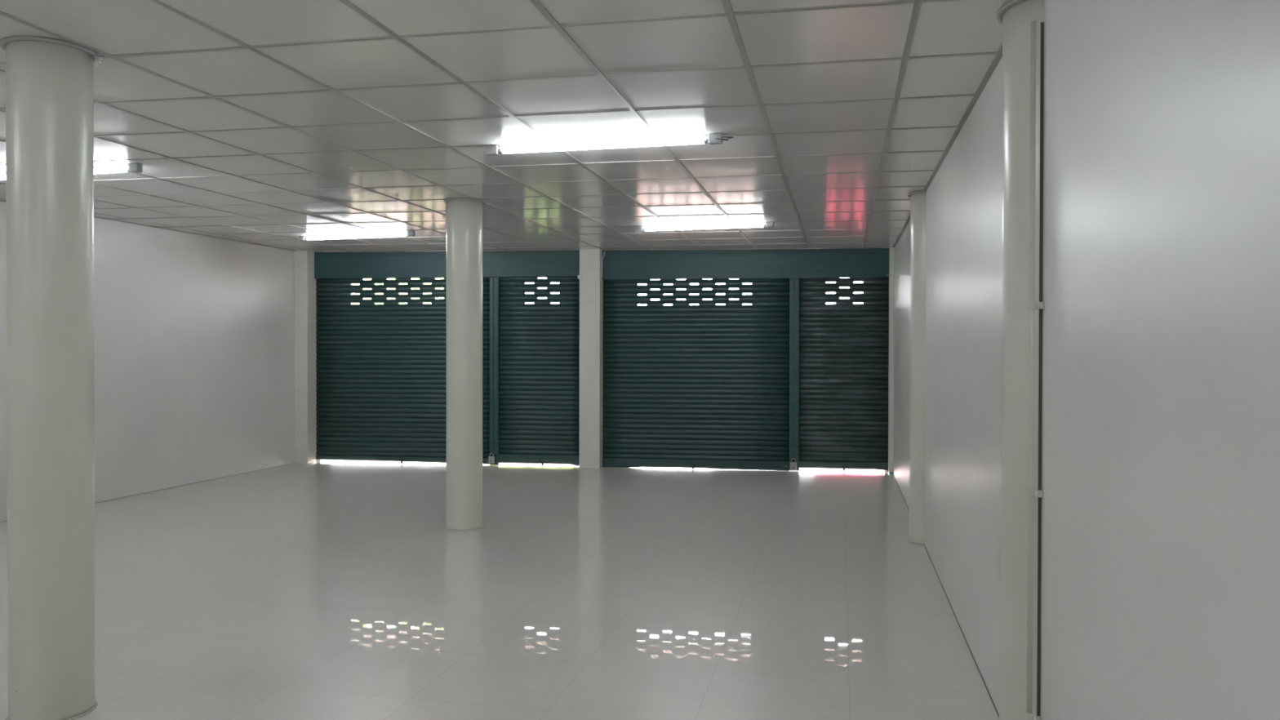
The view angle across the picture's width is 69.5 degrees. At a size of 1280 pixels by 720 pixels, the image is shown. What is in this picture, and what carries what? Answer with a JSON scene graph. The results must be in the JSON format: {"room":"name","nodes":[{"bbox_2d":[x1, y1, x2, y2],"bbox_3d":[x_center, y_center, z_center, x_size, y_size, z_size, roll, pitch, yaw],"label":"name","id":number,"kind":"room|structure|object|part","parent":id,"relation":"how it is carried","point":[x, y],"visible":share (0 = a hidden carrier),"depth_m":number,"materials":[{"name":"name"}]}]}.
{"room":"empty shop","nodes":[
{"label":"empty shop","id":0,"kind":"room"},
{"bbox_2d":[0,201,293,521],"bbox_3d":[-5.792,-0.130,4.752,0.200,2.900,14.428,0,0,12],"label":"wall","id":1,"kind":"structure","parent":0,"point":[193,334],"depth_m":9.39,"materials":[{"name":"paint"}]},
{"bbox_2d":[0,462,293,522],"bbox_3d":[-5.721,1.319,4.620,0.004,0.004,13.778,0,0,12],"label":"baseboard","id":2,"kind":"structure","parent":1,"relation":"attached to","point":[292,463],"depth_m":9.47,"materials":[{"name":"tile"}]},
{"bbox_2d":[0,461,999,719],"bbox_3d":[-2.163,1.392,4.144,7.560,0.120,14.759,0,0,12],"label":"floor","id":3,"kind":"structure","parent":0,"point":[317,590],"depth_m":5.07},
{"bbox_2d":[0,35,97,719],"bbox_3d":[-2.233,0.081,3.500,0.314,2.513,0.314,0,0,12],"label":"round column","id":4,"kind":"structure","parent":3,"relation":"on","point":[50,82],"depth_m":3.38,"materials":[{"name":"paint"}]},
{"bbox_2d":[93,53,102,66],"bbox_3d":[-2.071,-1.149,3.523,0.058,0.058,0.018,0,1,36],"label":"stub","id":5,"kind":"object","parent":4,"relation":"attached to","point":[97,58],"visible":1,"depth_m":3.52,"materials":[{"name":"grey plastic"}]},
{"bbox_2d":[293,250,315,463],"bbox_3d":[-4.148,-0.039,11.429,0.176,2.617,0.208,0,0,12],"label":"square pillar","id":6,"kind":"structure","parent":3,"relation":"on","point":[304,282],"depth_m":11.34,"materials":[{"name":"paint"}]},
{"bbox_2d":[444,197,484,531],"bbox_3d":[-1.370,0.033,7.201,0.314,2.552,0.314,0,0,12],"label":"round column","id":7,"kind":"structure","parent":3,"relation":"on","point":[464,431],"depth_m":7.08,"materials":[{"name":"paint"}]},
{"bbox_2d":[489,276,500,465],"bbox_3d":[-1.764,0.110,11.198,0.113,2.324,0.087,0,0,12],"label":"post","id":8,"kind":"object","parent":3,"relation":"on","point":[494,282],"visible":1,"depth_m":11.17,"materials":[{"name":"metal"}]},
{"bbox_2d":[488,453,494,463],"bbox_3d":[-1.794,1.185,11.145,0.075,0.128,0.031,0,0,12],"label":"padlock","id":9,"kind":"object","parent":8,"relation":"hanging from","point":[491,459],"visible":1,"depth_m":11.13,"materials":[{"name":"silver metal"}]},
{"bbox_2d":[578,248,603,468],"bbox_3d":[-0.581,-0.016,10.959,0.246,2.593,0.163,0,0,12],"label":"square pillar","id":10,"kind":"structure","parent":3,"relation":"on","point":[591,283],"depth_m":10.89,"materials":[{"name":"paint"}]},
{"bbox_2d":[601,251,604,277],"bbox_3d":[-0.434,-1.137,10.942,0.042,0.311,0.013,0,0,-12],"label":"cable","id":11,"kind":"object","parent":10,"relation":"attached to","point":[604,251],"visible":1,"depth_m":10.94,"materials":[{"name":"grey plastic"}]},
{"bbox_2d":[789,278,799,471],"bbox_3d":[1.792,0.143,10.705,0.112,2.281,0.087,0,0,12],"label":"post","id":12,"kind":"object","parent":3,"relation":"on","point":[794,285],"visible":0.99,"depth_m":10.68,"materials":[{"name":"metal"}]},
{"bbox_2d":[790,457,796,470],"bbox_3d":[1.771,1.203,10.650,0.078,0.141,0.031,0,0,12],"label":"padlock","id":13,"kind":"object","parent":12,"relation":"attached to","point":[793,464],"visible":1,"depth_m":10.64,"materials":[{"name":"silver metal"}]},
{"bbox_2d":[888,247,894,473],"bbox_3d":[2.857,0.007,10.490,0.052,2.569,0.133,0,0,12],"label":"square pillar","id":14,"kind":"structure","parent":3,"relation":"on","point":[891,250],"depth_m":10.43,"materials":[{"name":"paint"}]},
{"bbox_2d":[907,190,926,545],"bbox_3d":[2.099,0.057,6.682,0.314,2.528,0.314,0,0,12],"label":"round column","id":15,"kind":"structure","parent":3,"relation":"on","point":[917,198],"depth_m":6.60,"materials":[{"name":"paint"}]},
{"bbox_2d":[996,0,1044,719],"bbox_3d":[1.278,0.106,2.885,0.314,2.488,0.314,0,0,12],"label":"round column","id":16,"kind":"structure","parent":3,"relation":"on","point":[1015,16],"depth_m":2.82,"materials":[{"name":"paint"}]},
{"bbox_2d":[0,0,1002,252],"bbox_3d":[-2.141,-1.188,4.204,7.160,0.212,14.524,0,0,12],"label":"ceiling","id":17,"kind":"structure","parent":0,"point":[272,123],"depth_m":4.38,"materials":[{"name":"tile"}]},
{"bbox_2d":[0,172,5,180],"bbox_3d":[-4.202,-1.214,6.114,0.044,0.050,0.044,1,1,18],"label":"lamp","id":18,"kind":"object","parent":17,"relation":"attached to","point":[2,178],"depth_m":6.11,"materials":[{"name":"white plastic"}]},
{"bbox_2d":[93,163,142,173],"bbox_3d":[-3.271,-1.198,5.814,0.389,0.059,0.044,1,1,18],"label":"lamp","id":19,"kind":"object","parent":17,"relation":"attached to","point":[135,167],"depth_m":5.81,"materials":[{"name":"white plastic"}]},
{"bbox_2d":[298,231,415,240],"bbox_3d":[-2.929,-1.275,9.505,1.402,0.054,0.044,1,1,20],"label":"lamp","id":20,"kind":"object","parent":17,"relation":"attached to","point":[412,233],"visible":1,"depth_m":9.48,"materials":[{"name":"white plastic"}]},
{"bbox_2d":[485,133,733,155],"bbox_3d":[-0.184,-1.166,4.987,1.395,0.054,0.051,1,1,15],"label":"lamp","id":21,"kind":"object","parent":17,"relation":"attached to","point":[716,138],"visible":1,"depth_m":4.97,"materials":[{"name":"white plastic"}]},
{"bbox_2d":[635,221,773,232],"bbox_3d":[0.584,-1.230,8.522,1.316,0.054,0.045,1,1,19],"label":"lamp","id":22,"kind":"object","parent":17,"relation":"attached to","point":[771,224],"visible":1,"depth_m":8.50,"materials":[{"name":"white plastic"}]},
{"bbox_2d":[315,248,888,472],"bbox_3d":[-0.630,-0.171,11.175,7.198,2.900,0.227,0,0,8],"label":"wall","id":23,"kind":"structure","parent":0,"point":[885,471],"depth_m":11.04,"materials":[{"name":"paint"}]},
{"bbox_2d":[315,277,489,463],"bbox_3d":[-2.931,0.061,11.351,2.242,2.417,0.044,0,0,8],"label":"roller shutter","id":24,"kind":"object","parent":23,"relation":"attached to","point":[381,370],"visible":0.87,"depth_m":11.39,"materials":[{"name":"green paint"}]},
{"bbox_3d":[-2.933,1.226,11.367,2.242,0.069,0.026,0,0,8],"label":"rail","id":25,"kind":"part","parent":24,"relation":"part of","materials":[{"name":"metal"}]},
{"bbox_2d":[314,250,579,279],"bbox_3d":[-2.369,-1.169,11.234,3.386,0.329,0.023,0,0,8],"label":"header","id":26,"kind":"object","parent":23,"relation":"attached to","point":[382,264],"visible":0.8,"depth_m":11.26,"materials":[{"name":"green paint"}]},
{"bbox_2d":[498,276,579,466],"bbox_3d":[-1.199,0.066,11.111,1.031,2.406,0.044,0,0,8],"label":"roller shutter","id":27,"kind":"object","parent":23,"relation":"attached to","point":[539,382],"visible":0.97,"depth_m":11.12,"materials":[{"name":"green paint"}]},
{"bbox_3d":[-1.200,1.204,11.127,1.032,0.125,0.026,0,0,8],"label":"rail","id":28,"kind":"part","parent":27,"relation":"part of","materials":[{"name":"metal"}]},
{"bbox_2d":[602,278,789,471],"bbox_3d":[0.645,0.090,10.855,2.202,2.387,0.045,0,0,8],"label":"roller shutter","id":29,"kind":"object","parent":23,"relation":"attached to","point":[706,384],"visible":1,"depth_m":10.86,"materials":[{"name":"green paint"}]},
{"bbox_3d":[0.644,1.229,10.871,2.202,0.108,0.026,0,0,8],"label":"rail","id":30,"kind":"part","parent":29,"relation":"part of","materials":[{"name":"metal"}]},
{"bbox_2d":[601,248,888,279],"bbox_3d":[1.195,-1.124,10.739,3.321,0.347,0.023,0,0,8],"label":"header","id":31,"kind":"object","parent":23,"relation":"attached to","point":[760,263],"visible":0.99,"depth_m":10.73,"materials":[{"name":"green paint"}]},
{"bbox_2d":[799,277,888,471],"bbox_3d":[2.345,0.085,10.619,1.009,2.378,0.044,0,0,8],"label":"roller shutter","id":32,"kind":"object","parent":23,"relation":"attached to","point":[844,344],"visible":1,"depth_m":10.62,"materials":[{"name":"green paint"}]},
{"bbox_3d":[2.343,1.219,10.635,1.009,0.089,0.026,0,0,8],"label":"rail","id":33,"kind":"part","parent":32,"relation":"part of","materials":[{"name":"metal"}]},
{"bbox_2d":[893,0,1279,719],"bbox_3d":[1.460,-0.105,3.463,0.200,2.900,14.989,0,0,12],"label":"wall","id":34,"kind":"structure","parent":0,"point":[1160,542],"depth_m":1.90,"materials":[{"name":"paint"}]},
{"bbox_2d":[893,474,999,717],"bbox_3d":[1.335,1.344,3.396,0.004,0.004,14.384,0,0,12],"label":"baseboard","id":35,"kind":"structure","parent":34,"relation":"attached to","point":[893,474],"depth_m":4.46,"materials":[{"name":"tile"}]},
{"bbox_2d":[1025,20,1044,719],"bbox_3d":[1.189,0.165,2.781,0.041,2.370,0.073,0,0,12],"label":"conduit pipe","id":36,"kind":"object","parent":34,"relation":"attached to","point":[1033,305],"visible":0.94,"depth_m":2.78,"materials":[{"name":"grey metal"}]},
{"label":"outside","id":37,"kind":"structure","parent":0,"visible":0},
{"bbox_2d":[323,459,884,472],"bbox_3d":[7.202,1.196,33.162,80.000,0.125,52.150,0,0,12],"label":"pavement","id":38,"kind":"structure","parent":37,"point":[330,460],"depth_m":11.28,"materials":[{"name":"white concrete"}]},
{"bbox_2d":[351,277,444,304],"bbox_3d":[-4.703,-1.142,18.949,3.596,4.732,2.617,0,0,12],"label":"leafy tree","id":39,"kind":"object","parent":38,"relation":"on","point":[436,277],"visible":0.02,"depth_m":18.34,"materials":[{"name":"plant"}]}
]}

